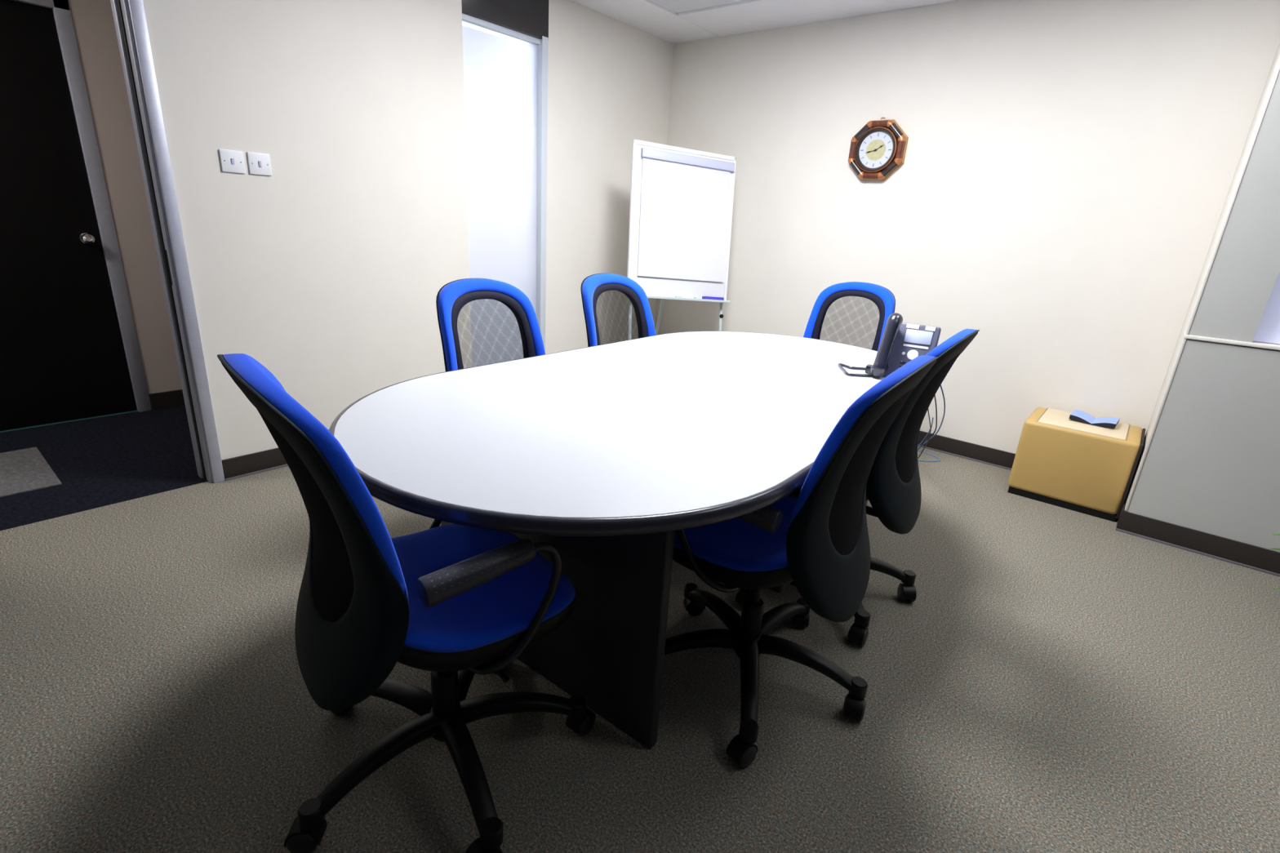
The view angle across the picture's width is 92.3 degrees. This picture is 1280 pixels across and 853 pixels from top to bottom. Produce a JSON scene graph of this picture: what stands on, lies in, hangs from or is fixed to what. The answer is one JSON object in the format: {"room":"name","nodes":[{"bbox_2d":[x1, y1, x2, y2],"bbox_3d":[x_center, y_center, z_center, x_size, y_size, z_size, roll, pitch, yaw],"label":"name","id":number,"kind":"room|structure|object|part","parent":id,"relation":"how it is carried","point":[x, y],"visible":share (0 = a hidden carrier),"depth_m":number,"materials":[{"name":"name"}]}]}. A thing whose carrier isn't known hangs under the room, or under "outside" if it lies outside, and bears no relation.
{"room":"meeting room","nodes":[
{"label":"meeting room","id":0,"kind":"room"},
{"bbox_2d":[68,0,182,394],"bbox_3d":[-2.355,-1.563,3.882,0.120,2.700,6.600,18,23,36],"label":"wall","id":1,"kind":"structure","parent":0,"point":[93,21],"depth_m":3.33,"materials":[{"name":"paint"}]},
{"bbox_2d":[0,0,151,432],"bbox_3d":[-3.351,-0.935,2.771,0.116,2.105,1.538,18,23,36],"label":"door","id":2,"kind":"structure","parent":1,"relation":"in","point":[69,348],"depth_m":3.18,"materials":[{"name":"black laminate"}]},
{"bbox_3d":[-2.927,-0.996,3.256,0.068,0.054,0.054,18,23,36],"label":"knob","id":3,"kind":"part","parent":2,"relation":"part of","materials":[{"name":"silver metal"}]},
{"bbox_2d":[148,389,185,410],"bbox_3d":[-2.580,-0.252,4.028,0.012,0.100,1.022,18,23,36],"label":"baseboard","id":4,"kind":"structure","parent":1,"relation":"attached to","point":[168,399],"depth_m":3.70,"materials":[{"name":"grey plastic"}]},
{"bbox_2d":[142,0,673,460],"bbox_3d":[-1.615,-1.131,2.741,0.115,2.700,5.672,18,23,36],"label":"wall","id":5,"kind":"structure","parent":0,"point":[328,269],"depth_m":2.97,"materials":[{"name":"beige paint"}]},
{"bbox_2d":[110,0,224,483],"bbox_3d":[-2.226,-0.654,2.146,0.141,2.105,1.032,18,23,36],"label":"door frame","id":6,"kind":"structure","parent":5,"relation":"in","point":[129,15],"depth_m":2.46,"materials":[{"name":"metal"}]},
{"bbox_2d":[218,148,245,173],"bbox_3d":[-1.689,-1.100,2.549,0.014,0.087,0.087,18,23,36],"label":"light switch","id":7,"kind":"object","parent":5,"relation":"attached to","point":[231,161],"visible":1,"depth_m":2.54,"materials":[{"name":"white plastic"}]},
{"bbox_2d":[221,448,288,480],"bbox_3d":[-0.900,-0.129,3.977,0.017,0.099,3.149,18,23,36],"label":"baseboard","id":8,"kind":"structure","parent":5,"relation":"attached to","point":[241,466],"depth_m":2.90,"materials":[{"name":"grey plastic"}]},
{"bbox_2d":[246,151,271,175],"bbox_3d":[-1.623,-1.121,2.625,0.014,0.087,0.087,18,23,36],"label":"light switch","id":9,"kind":"object","parent":5,"relation":"attached to","point":[259,163],"visible":1,"depth_m":2.62,"materials":[{"name":"white plastic"}]},
{"bbox_2d":[461,0,548,367],"bbox_3d":[-0.826,-1.443,3.653,0.149,2.600,0.600,18,23,36],"label":"window","id":10,"kind":"structure","parent":5,"relation":"in","point":[505,42],"depth_m":3.59,"materials":[{"name":"white glass"}]},
{"bbox_3d":[-0.765,-2.176,3.369,0.040,0.028,0.543,18,23,36],"label":"header rail","id":11,"kind":"part","parent":10,"relation":"part of","materials":[{"name":"white"}]},
{"bbox_3d":[-0.751,-2.434,3.314,0.119,0.499,0.589,18,23,36],"label":"header panel","id":12,"kind":"part","parent":10,"relation":"part of","materials":[{"name":"brown metal"}]},
{"bbox_2d":[571,0,719,43],"bbox_3d":[-1.114,-2.224,2.505,0.393,0.083,4.722,18,23,36],"label":"ceiling light","id":13,"kind":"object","parent":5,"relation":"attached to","point":[651,17],"depth_m":3.87,"materials":[{"name":"white plastic"}]},
{"bbox_2d":[0,405,1279,852],"bbox_3d":[0.242,0.601,2.257,8.400,0.050,6.600,18,23,36],"label":"floor","id":14,"kind":"structure","parent":0,"point":[1055,679],"depth_m":1.68,"materials":[{"name":"grey carpet"}]},
{"bbox_2d":[0,447,62,497],"bbox_3d":[-2.957,0.240,2.654,0.600,0.004,0.595,18,23,36],"label":"rug","id":15,"kind":"object","parent":14,"relation":"on","point":[24,470],"depth_m":2.77,"materials":[{"name":"grey carpet"}]},
{"bbox_2d":[217,353,595,852],"bbox_3d":[-0.442,0.320,1.317,0.691,0.999,0.662,-12,24,-39],"label":"office chair","id":16,"kind":"object","parent":14,"relation":"on","point":[455,602],"visible":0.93,"depth_m":1.17,"materials":[{"name":"blue fabric"}]},
{"bbox_3d":[-0.501,0.256,1.466,0.212,0.299,0.196,-12,24,-39],"label":"armrest","id":17,"kind":"part","parent":16,"relation":"part of","materials":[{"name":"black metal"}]},
{"bbox_2d":[391,523,575,652],"bbox_3d":[-0.415,0.313,1.345,0.472,0.121,0.476,-12,24,-39],"label":"seat cushion","id":18,"kind":"object","parent":16,"relation":"on","point":[499,615],"depth_m":1.28,"materials":[{"name":"blue fabric"}]},
{"bbox_3d":[-0.298,0.344,1.243,0.212,0.299,0.196,-12,24,-39],"label":"armrest","id":19,"kind":"part","parent":16,"relation":"part of","materials":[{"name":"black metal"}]},
{"bbox_2d":[435,278,545,371],"bbox_3d":[-0.402,-0.015,2.318,0.698,0.999,0.635,18,23,36],"label":"office chair","id":20,"kind":"object","parent":14,"relation":"on","point":[451,298],"visible":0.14,"depth_m":2.33,"materials":[{"name":"blue fabric"}]},
{"bbox_3d":[-0.576,-0.247,2.371,0.123,0.536,0.371,18,23,36],"label":"trim","id":21,"kind":"part","parent":20,"relation":"part of","materials":[{"name":"black plastic"}]},
{"bbox_2d":[328,331,885,749],"bbox_3d":[0.179,0.192,2.220,1.239,0.741,2.399,17,23,35],"label":"conference table","id":22,"kind":"object","parent":14,"relation":"on","point":[602,453],"visible":0.73,"depth_m":1.52,"materials":[{"name":"white laminate"}]},
{"bbox_3d":[-0.277,0.367,1.671,0.850,0.707,0.032,17,23,35],"label":"panel leg","id":23,"kind":"part","parent":22,"relation":"part of","materials":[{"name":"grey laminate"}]},
{"bbox_2d":[837,363,874,377],"bbox_3d":[0.850,-0.218,2.380,0.141,0.014,0.186,6,19,7],"label":"phone cord","id":24,"kind":"object","parent":22,"relation":"on","point":[840,365],"visible":0.79,"depth_m":2.35,"materials":[{"name":"grey plastic"}]},
{"bbox_2d":[865,312,941,377],"bbox_3d":[0.977,-0.298,2.289,0.227,0.236,0.189,14,21,28],"label":"desk phone","id":25,"kind":"object","parent":22,"relation":"on","point":[901,342],"visible":0.66,"depth_m":2.27,"materials":[{"name":"grey plastic"}]},
{"bbox_2d":[917,409,931,450],"bbox_3d":[1.288,0.009,2.957,0.247,0.749,1.002,9,19,16],"label":"power cable","id":26,"kind":"object","parent":22,"relation":"hanging from","point":[927,410],"visible":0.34,"depth_m":2.99,"materials":[{"name":"grey plastic"}]},
{"bbox_2d":[917,394,937,458],"bbox_3d":[1.317,-0.004,2.999,0.284,0.750,1.106,9,19,15],"label":"power cable","id":27,"kind":"object","parent":22,"relation":"hanging from","point":[935,394],"visible":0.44,"depth_m":2.96,"materials":[{"name":"grey plastic"}]},
{"bbox_2d":[917,384,945,448],"bbox_3d":[1.371,-0.022,3.059,0.254,0.750,1.285,10,20,18],"label":"cable","id":28,"kind":"object","parent":22,"relation":"hanging from","point":[940,384],"visible":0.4,"depth_m":2.93,"materials":[{"name":"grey plastic"}]},
{"bbox_2d":[580,273,655,346],"bbox_3d":[0.035,-0.160,2.829,0.690,0.999,0.646,18,23,36],"label":"office chair","id":29,"kind":"object","parent":14,"relation":"on","point":[593,286],"visible":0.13,"depth_m":2.87,"materials":[{"name":"blue fabric"}]},
{"bbox_3d":[-0.114,-0.400,2.909,0.123,0.536,0.371,18,23,36],"label":"trim","id":30,"kind":"part","parent":29,"relation":"part of","materials":[{"name":"black plastic"}]},
{"bbox_2d":[626,139,736,339],"bbox_3d":[0.250,-0.916,4.012,0.657,1.707,0.721,9,19,14],"label":"easel","id":31,"kind":"object","parent":14,"relation":"on","point":[681,209],"visible":0.85,"depth_m":3.92,"materials":[{"name":"plastic"}]},
{"bbox_3d":[-0.061,-0.742,3.907,0.021,1.405,0.274,1,19,-9],"label":"leg","id":32,"kind":"part","parent":31,"relation":"part of","materials":[{"name":"grey metal"}]},
{"bbox_3d":[0.157,-0.878,4.300,0.022,1.440,0.352,-5,21,-25],"label":"leg","id":33,"kind":"part","parent":31,"relation":"part of","materials":[{"name":"grey metal"}]},
{"bbox_2d":[646,295,730,302],"bbox_3d":[0.261,-0.831,4.002,0.730,0.059,0.066,-5,20,-23],"label":"tray","id":34,"kind":"object","parent":31,"relation":"on","point":[690,298],"depth_m":4.03,"materials":[{"name":"grey metal"}]},
{"bbox_2d":[702,296,724,300],"bbox_3d":[0.487,-0.851,4.097,0.151,0.036,0.044,-5,20,-23],"label":"eraser","id":35,"kind":"object","parent":31,"relation":"on","point":[703,297],"visible":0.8,"depth_m":4.07,"materials":[{"name":"blue plastic"}]},
{"bbox_3d":[0.551,-0.779,4.180,0.021,1.374,0.269,1,19,-9],"label":"leg","id":36,"kind":"part","parent":31,"relation":"part of","materials":[{"name":"grey metal"}]},
{"bbox_2d":[664,355,938,768],"bbox_3d":[0.361,0.254,1.663,0.645,0.999,0.691,16,22,33],"label":"office chair","id":37,"kind":"object","parent":14,"relation":"on","point":[816,543],"visible":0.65,"depth_m":1.49,"materials":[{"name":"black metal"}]},
{"bbox_3d":[0.210,0.269,1.559,0.212,0.299,0.196,16,22,33],"label":"armrest","id":38,"kind":"part","parent":37,"relation":"part of","materials":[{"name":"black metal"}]},
{"bbox_2d":[673,496,797,571],"bbox_3d":[0.317,0.248,1.675,0.472,0.121,0.476,16,22,33],"label":"seat cushion","id":39,"kind":"object","parent":37,"relation":"on","point":[735,544],"depth_m":1.55,"materials":[{"name":"blue fabric"}]},
{"bbox_2d":[803,281,895,351],"bbox_3d":[0.977,-0.228,3.204,0.691,0.999,0.662,18,23,36],"label":"office chair","id":40,"kind":"object","parent":14,"relation":"on","point":[884,299],"visible":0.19,"depth_m":3.29,"materials":[{"name":"blue fabric"}]},
{"bbox_2d":[735,328,979,646],"bbox_3d":[0.690,0.116,2.133,0.666,0.999,0.688,16,23,33],"label":"office chair","id":41,"kind":"object","parent":14,"relation":"on","point":[893,486],"visible":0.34,"depth_m":1.88,"materials":[{"name":"black plastic"}]},
{"bbox_3d":[0.556,0.134,2.024,0.212,0.299,0.196,16,23,33],"label":"armrest","id":42,"kind":"part","parent":41,"relation":"part of","materials":[{"name":"black plastic"}]},
{"bbox_2d":[917,417,940,461],"bbox_3d":[1.595,0.062,3.317,0.241,0.451,0.862,9,19,14],"label":"cable","id":43,"kind":"object","parent":14,"relation":"on","point":[932,417],"visible":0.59,"depth_m":3.61,"materials":[{"name":"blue plastic"}]},
{"bbox_2d":[1008,407,1145,522],"bbox_3d":[2.248,0.173,3.182,0.484,0.406,0.390,18,23,36],"label":"box","id":44,"kind":"object","parent":14,"relation":"on","point":[1060,460],"visible":0.98,"depth_m":3.03,"materials":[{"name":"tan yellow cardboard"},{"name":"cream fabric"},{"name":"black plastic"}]},
{"bbox_2d":[1069,408,1119,428],"bbox_3d":[2.319,-0.037,3.138,0.192,0.029,0.155,19,24,39],"label":"open book","id":45,"kind":"object","parent":44,"relation":"on","point":[1078,415],"visible":1,"depth_m":3.12,"materials":[{"name":"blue paper"}]},
{"bbox_3d":[2.430,0.227,3.041,0.012,0.376,0.382,18,23,36],"label":"panel","id":46,"kind":"part","parent":44,"relation":"part of","materials":[{"name":"beige cardboard"}]},
{"bbox_2d":[650,0,744,13],"bbox_3d":[1.140,-1.400,0.471,5.900,0.058,4.240,18,23,36],"label":"ceiling light","id":47,"kind":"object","parent":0,"point":[676,6],"depth_m":3.61,"materials":[{"name":"white plastic"}]},
{"bbox_2d":[654,0,1279,453],"bbox_3d":[2.618,-0.925,2.912,6.283,2.700,0.100,18,23,36],"label":"wall","id":48,"kind":"structure","parent":0,"point":[1058,195],"depth_m":3.35,"materials":[{"name":"beige paint"}]},
{"bbox_2d":[676,0,959,36],"bbox_3d":[2.646,-1.891,2.212,5.890,0.083,0.495,18,23,36],"label":"ceiling light","id":49,"kind":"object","parent":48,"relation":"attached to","point":[746,15],"depth_m":3.60,"materials":[{"name":"white plastic"}]},
{"bbox_2d":[848,116,908,180],"bbox_3d":[1.403,-1.648,3.646,0.329,0.345,0.056,18,23,36],"label":"wall clock","id":50,"kind":"object","parent":48,"relation":"attached to","point":[878,148],"visible":1,"depth_m":3.63,"materials":[{"name":"brown wood"}]},
{"bbox_3d":[1.293,-1.675,3.729,0.041,0.108,0.040,18,23,36],"label":"frame","id":51,"kind":"part","parent":50,"relation":"part of","materials":[{"name":"brown wood"}]},
{"bbox_3d":[1.319,-1.571,3.737,0.106,0.106,0.040,18,23,36],"label":"frame","id":52,"kind":"part","parent":50,"relation":"part of","materials":[{"name":"brown wood"}]},
{"bbox_3d":[1.331,-1.758,3.673,0.106,0.106,0.040,18,23,36],"label":"frame","id":53,"kind":"part","parent":50,"relation":"part of","materials":[{"name":"brown wood"}]},
{"bbox_3d":[1.393,-1.507,3.691,0.108,0.041,0.040,18,23,36],"label":"frame","id":54,"kind":"part","parent":50,"relation":"part of","materials":[{"name":"brown wood"}]},
{"bbox_3d":[1.409,-1.773,3.602,0.108,0.041,0.040,18,23,36],"label":"frame","id":55,"kind":"part","parent":50,"relation":"part of","materials":[{"name":"brown wood"}]},
{"bbox_3d":[1.471,-1.522,3.619,0.106,0.106,0.040,18,23,36],"label":"frame","id":56,"kind":"part","parent":50,"relation":"part of","materials":[{"name":"brown wood"}]},
{"bbox_3d":[1.483,-1.709,3.556,0.106,0.106,0.040,18,23,36],"label":"frame","id":57,"kind":"part","parent":50,"relation":"part of","materials":[{"name":"brown wood"}]},
{"bbox_3d":[1.508,-1.605,3.563,0.041,0.108,0.040,18,23,36],"label":"frame","id":58,"kind":"part","parent":50,"relation":"part of","materials":[{"name":"brown wood"}]},
{"bbox_2d":[917,431,1015,470],"bbox_3d":[1.334,-0.060,4.185,3.211,0.099,0.017,18,23,36],"label":"baseboard","id":59,"kind":"structure","parent":48,"relation":"attached to","point":[992,456],"depth_m":3.69,"materials":[{"name":"grey plastic"}]},
{"bbox_2d":[1125,71,1279,552],"bbox_3d":[3.660,-0.393,1.762,3.060,2.550,0.497,18,23,36],"label":"wall","id":60,"kind":"structure","parent":0,"point":[1211,464],"depth_m":2.55,"materials":[{"name":"grey paint"}]},
{"bbox_2d":[1115,494,1127,528],"bbox_3d":[2.403,0.388,3.055,0.012,0.099,0.491,18,23,36],"label":"baseboard","id":61,"kind":"structure","parent":60,"relation":"attached to","point":[1124,504],"depth_m":2.92,"materials":[{"name":"grey plastic"}]},
{"bbox_2d":[1115,511,1279,577],"bbox_3d":[3.419,0.819,1.966,3.072,0.099,0.017,18,23,36],"label":"baseboard","id":62,"kind":"structure","parent":60,"relation":"attached to","point":[1243,554],"depth_m":2.70,"materials":[{"name":"grey plastic"}]},
{"bbox_2d":[1124,42,1279,511],"bbox_3d":[2.487,-0.794,2.657,0.010,2.400,0.501,18,23,36],"label":"trim","id":63,"kind":"structure","parent":60,"relation":"attached to","point":[1275,68],"depth_m":2.61,"materials":[{"name":"beige paint"}]},
{"bbox_2d":[1182,271,1279,350],"bbox_3d":[3.091,-0.783,1.922,1.816,1.301,0.188,18,23,36],"label":"window","id":64,"kind":"structure","parent":60,"relation":"in","point":[1267,335],"depth_m":2.46,"materials":[{"name":"beige paint"}]},
{"bbox_2d":[1253,271,1279,344],"bbox_3d":[3.134,-0.765,1.847,1.562,1.282,0.008,18,23,36],"label":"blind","id":65,"kind":"object","parent":64,"relation":"attached to","point":[1268,331],"depth_m":2.46,"materials":[{"name":"white fabric"}]}
]}

